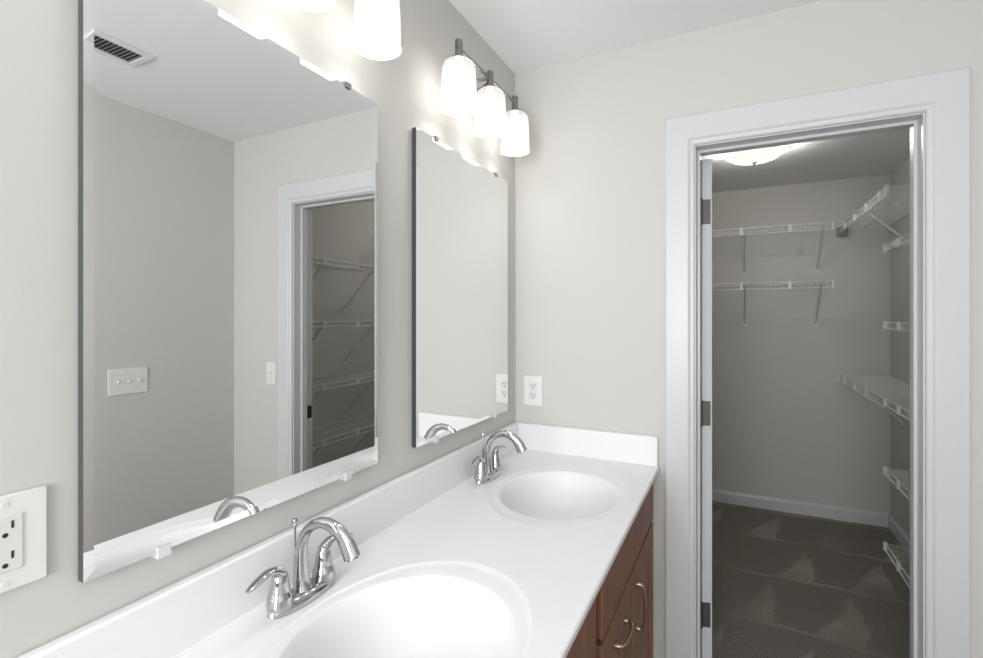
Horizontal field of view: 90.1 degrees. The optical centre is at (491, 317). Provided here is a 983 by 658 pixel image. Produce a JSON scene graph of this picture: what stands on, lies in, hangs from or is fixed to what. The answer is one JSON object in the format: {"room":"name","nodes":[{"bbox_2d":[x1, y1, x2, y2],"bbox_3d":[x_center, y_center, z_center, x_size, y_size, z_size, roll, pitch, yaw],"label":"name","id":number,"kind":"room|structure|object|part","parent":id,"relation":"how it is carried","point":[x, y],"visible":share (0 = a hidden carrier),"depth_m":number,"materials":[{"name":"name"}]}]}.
{"room":"bathroom","nodes":[
{"label":"bathroom","id":0,"kind":"room"},
{"bbox_2d":[0,0,514,657],"bbox_3d":[-0.172,0.280,1.567,0.100,2.540,6.055,0,0,26],"label":"wall","id":1,"kind":"structure","parent":0,"point":[39,38],"depth_m":0.67,"materials":[{"name":"grey paint"}]},
{"bbox_2d":[0,485,46,593],"bbox_3d":[-0.593,0.275,0.597,0.007,0.118,0.084,0,0,26],"label":"wall outlet","id":2,"kind":"object","parent":1,"relation":"attached to","point":[23,514],"visible":1,"depth_m":0.61,"materials":[{"name":"white plastic"}]},
{"bbox_2d":[0,512,22,573],"bbox_3d":[-0.591,0.275,0.596,0.002,0.068,0.034,0,0,26],"label":"receptacle","id":3,"kind":"object","parent":2,"relation":"attached to","point":[11,523],"depth_m":0.60,"materials":[{"name":"white plastic"}]},
{"bbox_2d":[78,0,377,582],"bbox_3d":[-0.419,-0.083,0.933,0.020,0.896,0.606,0,0,26],"label":"wall mirror","id":4,"kind":"object","parent":1,"relation":"attached to","point":[228,181],"visible":1,"depth_m":0.82,"materials":[{"name":"white mirror"}]},
{"bbox_2d":[283,0,401,60],"bbox_3d":[-0.358,-0.711,0.914,0.144,0.228,0.507,0,0,26],"label":"vanity light","id":5,"kind":"object","parent":1,"relation":"attached to","point":[377,29],"visible":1,"depth_m":1.05,"materials":[{"name":"white glass"}]},
{"bbox_3d":[-0.341,-0.667,0.906,0.107,0.142,0.107,0,0,26],"label":"lamp shade","id":6,"kind":"part","parent":5,"relation":"part of","materials":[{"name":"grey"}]},
{"bbox_3d":[-0.252,-0.667,1.085,0.107,0.142,0.107,0,0,26],"label":"lamp shade","id":7,"kind":"part","parent":5,"relation":"part of","materials":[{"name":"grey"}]},
{"bbox_2d":[412,127,507,447],"bbox_3d":[-0.077,-0.083,1.621,0.020,0.896,0.606,0,0,26],"label":"wall mirror","id":8,"kind":"object","parent":1,"relation":"attached to","point":[460,207],"visible":1,"depth_m":1.53,"materials":[{"name":"white mirror"}]},
{"bbox_2d":[440,38,529,156],"bbox_3d":[-0.021,-0.711,1.593,0.144,0.228,0.507,0,0,26],"label":"vanity light","id":9,"kind":"object","parent":1,"relation":"attached to","point":[460,95],"visible":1,"depth_m":1.54,"materials":[{"name":"white glass"}]},
{"bbox_3d":[-0.093,-0.667,1.406,0.107,0.142,0.107,0,0,26],"label":"lamp shade","id":10,"kind":"part","parent":9,"relation":"part of","materials":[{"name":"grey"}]},
{"bbox_3d":[-0.038,-0.764,1.602,0.074,0.024,0.066,0,0,26],"label":"arm","id":11,"kind":"part","parent":9,"relation":"part of","materials":[{"name":"silver metal"}]},
{"bbox_3d":[-0.004,-0.667,1.585,0.107,0.142,0.107,0,0,26],"label":"lamp shade","id":12,"kind":"part","parent":9,"relation":"part of","materials":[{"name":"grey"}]},
{"bbox_3d":[0.085,-0.667,1.764,0.107,0.142,0.107,0,0,26],"label":"lamp shade","id":13,"kind":"part","parent":9,"relation":"part of","materials":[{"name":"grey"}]},
{"bbox_2d":[449,0,909,192],"bbox_3d":[0.682,-1.040,1.143,2.007,0.100,6.055,0,0,26],"label":"ceiling","id":14,"kind":"structure","parent":0,"point":[527,35],"depth_m":1.73,"materials":[{"name":"white paint"}]},
{"bbox_2d":[722,144,790,165],"bbox_3d":[1.503,-0.928,2.793,0.351,0.124,0.340,0,0,26],"label":"closet ceiling light","id":15,"kind":"object","parent":14,"relation":"attached to","point":[762,155],"visible":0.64,"depth_m":2.74,"materials":[{"name":"white glass"}]},
{"bbox_2d":[515,0,982,657],"bbox_3d":[0.964,0.230,1.632,1.877,2.440,0.120,0,0,26],"label":"wall","id":16,"kind":"structure","parent":0,"point":[590,185],"depth_m":1.78,"materials":[{"name":"grey paint"}]},
{"bbox_2d":[524,375,541,405],"bbox_3d":[0.166,0.290,1.956,0.078,0.118,0.007,0,0,26],"label":"wall outlet","id":17,"kind":"object","parent":16,"relation":"attached to","point":[532,384],"visible":1,"depth_m":1.95,"materials":[{"name":"white plastic"}]},
{"bbox_2d":[529,382,536,399],"bbox_3d":[0.164,0.290,1.954,0.034,0.068,0.002,0,0,26],"label":"receptacle","id":18,"kind":"object","parent":17,"relation":"attached to","point":[532,385],"depth_m":1.95,"materials":[{"name":"white plastic"}]},
{"bbox_2d":[701,159,711,657],"bbox_3d":[0.859,0.427,2.089,0.164,2.021,0.612,0,0,13],"label":"door","id":19,"kind":"structure","parent":16,"relation":"in","point":[706,165],"depth_m":1.80,"materials":[{"name":"grey paint"}]},
{"bbox_2d":[695,112,924,657],"bbox_3d":[1.005,0.420,1.611,0.644,2.059,0.122,0,0,26],"label":"door frame","id":20,"kind":"structure","parent":16,"relation":"attached to","point":[915,122],"depth_m":1.47,"materials":[{"name":"grey paint"}]},
{"bbox_2d":[665,67,970,657],"bbox_3d":[0.974,0.376,1.549,0.806,2.148,0.020,0,0,26],"label":"trim","id":21,"kind":"structure","parent":16,"relation":"attached to","point":[944,97],"depth_m":1.42,"materials":[{"name":"grey paint"}]},
{"bbox_2d":[712,175,889,513],"bbox_3d":[2.029,0.230,3.799,1.860,2.440,0.100,0,0,26],"label":"wall","id":22,"kind":"structure","parent":0,"point":[784,426],"depth_m":3.62,"materials":[{"name":"grey paint"}]},
{"bbox_2d":[712,221,833,274],"bbox_3d":[1.737,-0.490,3.716,1.370,0.316,0.309,0,0,26],"label":"wire shelf","id":23,"kind":"object","parent":22,"relation":"attached to","point":[789,226],"visible":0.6,"depth_m":3.50,"materials":[{"name":"white metal"}]},
{"bbox_3d":[1.669,-0.620,3.585,1.365,0.050,0.009,0,0,26],"label":"rail","id":24,"kind":"part","parent":23,"relation":"part of","materials":[{"name":"white plastic"}]},
{"bbox_2d":[712,280,833,325],"bbox_3d":[1.737,-0.097,3.716,1.370,0.316,0.309,0,0,26],"label":"wire shelf","id":25,"kind":"object","parent":22,"relation":"attached to","point":[789,283],"visible":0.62,"depth_m":3.50,"materials":[{"name":"white metal"}]},
{"bbox_3d":[1.669,-0.227,3.585,1.365,0.050,0.009,0,0,26],"label":"rail","id":26,"kind":"part","parent":25,"relation":"part of","materials":[{"name":"white plastic"}]},
{"bbox_2d":[712,489,889,527],"bbox_3d":[1.959,1.397,3.770,1.760,0.094,0.014,0,0,26],"label":"baseboard","id":27,"kind":"structure","parent":22,"relation":"attached to","point":[866,517],"depth_m":3.60,"materials":[{"name":"grey paint"}]},
{"bbox_2d":[712,501,909,657],"bbox_3d":[1.437,1.497,2.717,1.760,0.106,2.365,0,0,26],"label":"floor","id":28,"kind":"structure","parent":0,"point":[785,585],"depth_m":2.62,"materials":[{"name":"grey carpet"}]},
{"bbox_2d":[890,157,909,537],"bbox_3d":[2.279,0.230,2.333,0.090,2.440,2.305,0,0,26],"label":"wall","id":29,"kind":"structure","parent":0,"point":[899,256],"depth_m":3.18,"materials":[{"name":"grey paint"}]},
{"bbox_2d":[836,184,909,242],"bbox_3d":[2.330,-0.490,2.886,0.310,0.316,1.251,0,0,26],"label":"wire shelf","id":30,"kind":"object","parent":29,"relation":"attached to","point":[841,231],"visible":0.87,"depth_m":2.87,"materials":[{"name":"white metal"}]},
{"bbox_3d":[2.204,-0.620,2.950,0.009,0.050,1.245,0,0,26],"label":"rail","id":31,"kind":"part","parent":30,"relation":"part of","materials":[{"name":"white plastic"}]},
{"bbox_2d":[837,373,909,430],"bbox_3d":[2.348,0.553,2.916,0.304,0.316,1.188,0,0,26],"label":"wire shelf","id":32,"kind":"object","parent":29,"relation":"attached to","point":[869,387],"visible":0.8,"depth_m":2.92,"materials":[{"name":"white metal"}]},
{"bbox_3d":[2.218,0.423,2.978,0.009,0.050,1.183,0,0,26],"label":"rail","id":33,"kind":"part","parent":32,"relation":"part of","materials":[{"name":"white plastic"}]},
{"bbox_2d":[883,541,909,588],"bbox_3d":[1.837,1.262,1.885,0.304,0.316,1.060,0,0,26],"label":"wire shelf","id":34,"kind":"object","parent":29,"relation":"attached to","point":[898,565],"visible":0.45,"depth_m":2.27,"materials":[{"name":"white metal"}]},
{"bbox_2d":[883,466,909,500],"bbox_3d":[1.837,0.891,1.885,0.304,0.316,1.060,0,0,26],"label":"wire shelf","id":35,"kind":"object","parent":29,"relation":"attached to","point":[898,484],"visible":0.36,"depth_m":2.27,"materials":[{"name":"white metal"}]},
{"bbox_2d":[883,398,909,420],"bbox_3d":[1.837,0.553,1.885,0.304,0.316,1.060,0,0,26],"label":"wire shelf","id":36,"kind":"object","parent":29,"relation":"attached to","point":[899,408],"visible":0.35,"depth_m":2.27,"materials":[{"name":"white metal"}]},
{"bbox_2d":[883,233,909,252],"bbox_3d":[1.837,-0.205,1.885,0.304,0.316,1.060,0,0,26],"label":"wire shelf","id":37,"kind":"object","parent":29,"relation":"attached to","point":[898,240],"visible":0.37,"depth_m":2.24,"materials":[{"name":"white metal"}]},
{"bbox_2d":[883,321,909,330],"bbox_3d":[1.837,0.175,1.885,0.304,0.316,1.060,0,0,26],"label":"wire shelf","id":38,"kind":"object","parent":29,"relation":"attached to","point":[898,324],"visible":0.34,"depth_m":2.23,"materials":[{"name":"white metal"}]},
{"bbox_2d":[888,514,909,556],"bbox_3d":[2.232,1.397,2.356,0.014,0.094,2.305,0,0,26],"label":"baseboard","id":39,"kind":"structure","parent":29,"relation":"attached to","point":[898,532],"depth_m":3.16,"materials":[{"name":"grey paint"}]},
{"bbox_3d":[0.135,1.500,0.095,1.757,0.100,3.490,0,0,26],"label":"floor","id":40,"kind":"structure","parent":0,"visible":0},
{"bbox_2d":[566,598,595,657],"bbox_3d":[-0.175,0.997,0.802,0.570,0.907,0.812,0,0,26],"label":"vanity cabinet","id":41,"kind":"object","parent":40,"relation":"on","point":[584,644],"visible":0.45,"depth_m":0.97,"materials":[{"name":"brown wood"}]},
{"bbox_2d":[17,422,659,657],"bbox_3d":[-0.009,0.537,1.151,0.559,0.234,1.604,0,0,26],"label":"countertop","id":42,"kind":"structure","parent":41,"relation":"on","point":[514,564],"depth_m":0.99,"materials":[{"name":"white stone"}]},
{"bbox_2d":[245,517,360,619],"bbox_3d":[-0.346,0.443,0.912,0.184,0.161,0.184,0,0,-20],"label":"faucet","id":43,"kind":"object","parent":42,"relation":"on","point":[283,600],"visible":1,"depth_m":0.89,"materials":[{"name":"silver metal"}]},
{"bbox_3d":[-0.388,0.453,0.848,0.026,0.033,0.086,0,0,26],"label":"lever","id":44,"kind":"part","parent":43,"relation":"part of","materials":[{"name":"silver metal"}]},
{"bbox_3d":[-0.376,0.479,0.873,0.046,0.065,0.046,0,0,26],"label":"handle","id":45,"kind":"part","parent":43,"relation":"part of","materials":[{"name":"silver metal"}]},
{"bbox_3d":[-0.372,0.445,0.929,0.013,0.134,0.013,0,0,26],"label":"lift rod","id":46,"kind":"part","parent":43,"relation":"part of","materials":[{"name":"silver metal"}]},
{"bbox_3d":[-0.353,0.514,0.920,0.056,0.019,0.153,0,0,26],"label":"plate","id":47,"kind":"part","parent":43,"relation":"part of","materials":[{"name":"silver metal"}]},
{"bbox_3d":[-0.330,0.479,0.966,0.046,0.065,0.046,0,0,26],"label":"handle","id":48,"kind":"part","parent":43,"relation":"part of","materials":[{"name":"silver metal"}]},
{"bbox_3d":[-0.301,0.439,0.894,0.155,0.152,0.039,0,0,26],"label":"spout","id":49,"kind":"part","parent":43,"relation":"part of","materials":[{"name":"silver metal"}]},
{"bbox_3d":[-0.317,0.453,0.991,0.026,0.033,0.086,0,0,26],"label":"lever","id":50,"kind":"part","parent":43,"relation":"part of","materials":[{"name":"silver metal"}]},
{"bbox_3d":[-0.145,0.590,0.803,0.360,0.121,0.424,0,0,26],"label":"sink bowl","id":51,"kind":"part","parent":42,"relation":"part of","materials":[{"name":"white ceramic"}]},
{"bbox_2d":[471,430,526,484],"bbox_3d":[-0.002,0.443,1.605,0.184,0.161,0.184,0,0,-20],"label":"faucet","id":52,"kind":"object","parent":42,"relation":"on","point":[489,466],"visible":1,"depth_m":1.58,"materials":[{"name":"silver metal"}]},
{"bbox_3d":[-0.045,0.453,1.540,0.026,0.033,0.086,0,0,26],"label":"lever","id":53,"kind":"part","parent":52,"relation":"part of","materials":[{"name":"silver metal"}]},
{"bbox_3d":[-0.033,0.479,1.566,0.046,0.065,0.046,0,0,26],"label":"handle","id":54,"kind":"part","parent":52,"relation":"part of","materials":[{"name":"silver metal"}]},
{"bbox_3d":[-0.029,0.445,1.621,0.013,0.134,0.013,0,0,26],"label":"lift rod","id":55,"kind":"part","parent":52,"relation":"part of","materials":[{"name":"silver metal"}]},
{"bbox_3d":[-0.010,0.514,1.612,0.056,0.019,0.153,0,0,26],"label":"plate","id":56,"kind":"part","parent":52,"relation":"part of","materials":[{"name":"silver metal"}]},
{"bbox_3d":[0.013,0.479,1.659,0.046,0.065,0.046,0,0,26],"label":"handle","id":57,"kind":"part","parent":52,"relation":"part of","materials":[{"name":"silver metal"}]},
{"bbox_3d":[0.026,0.453,1.683,0.026,0.033,0.086,0,0,26],"label":"lever","id":58,"kind":"part","parent":52,"relation":"part of","materials":[{"name":"silver metal"}]},
{"bbox_3d":[0.042,0.439,1.586,0.155,0.152,0.039,0,0,26],"label":"spout","id":59,"kind":"part","parent":52,"relation":"part of","materials":[{"name":"silver metal"}]},
{"bbox_3d":[0.208,0.590,1.493,0.360,0.121,0.424,0,0,26],"label":"sink bowl","id":60,"kind":"part","parent":42,"relation":"part of","materials":[{"name":"white ceramic"}]},
{"bbox_2d":[596,484,652,657],"bbox_3d":[0.178,0.997,1.515,0.570,0.907,0.778,0,0,26],"label":"vanity cabinet","id":61,"kind":"object","parent":40,"relation":"on","point":[624,600],"visible":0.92,"depth_m":1.36,"materials":[{"name":"brown wood"}]},
{"bbox_3d":[0.317,0.794,1.246,0.019,0.141,0.362,0,0,26],"label":"drawer","id":62,"kind":"part","parent":61,"relation":"part of","materials":[{"name":"brown wood"}]},
{"bbox_3d":[0.339,0.794,1.235,0.032,0.019,0.128,0,0,26],"label":"handle","id":63,"kind":"part","parent":61,"relation":"part of","materials":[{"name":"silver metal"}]},
{"bbox_3d":[0.317,0.981,1.246,0.019,0.219,0.362,0,0,26],"label":"drawer","id":64,"kind":"part","parent":61,"relation":"part of","materials":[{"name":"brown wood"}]},
{"bbox_3d":[0.442,0.850,1.443,0.032,0.149,0.018,0,0,26],"label":"handle","id":65,"kind":"part","parent":61,"relation":"part of","materials":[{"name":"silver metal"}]},
{"bbox_3d":[0.483,1.024,1.581,0.019,0.601,0.374,0,0,26],"label":"door","id":66,"kind":"part","parent":61,"relation":"part of","materials":[{"name":"brown wood"}]}
]}

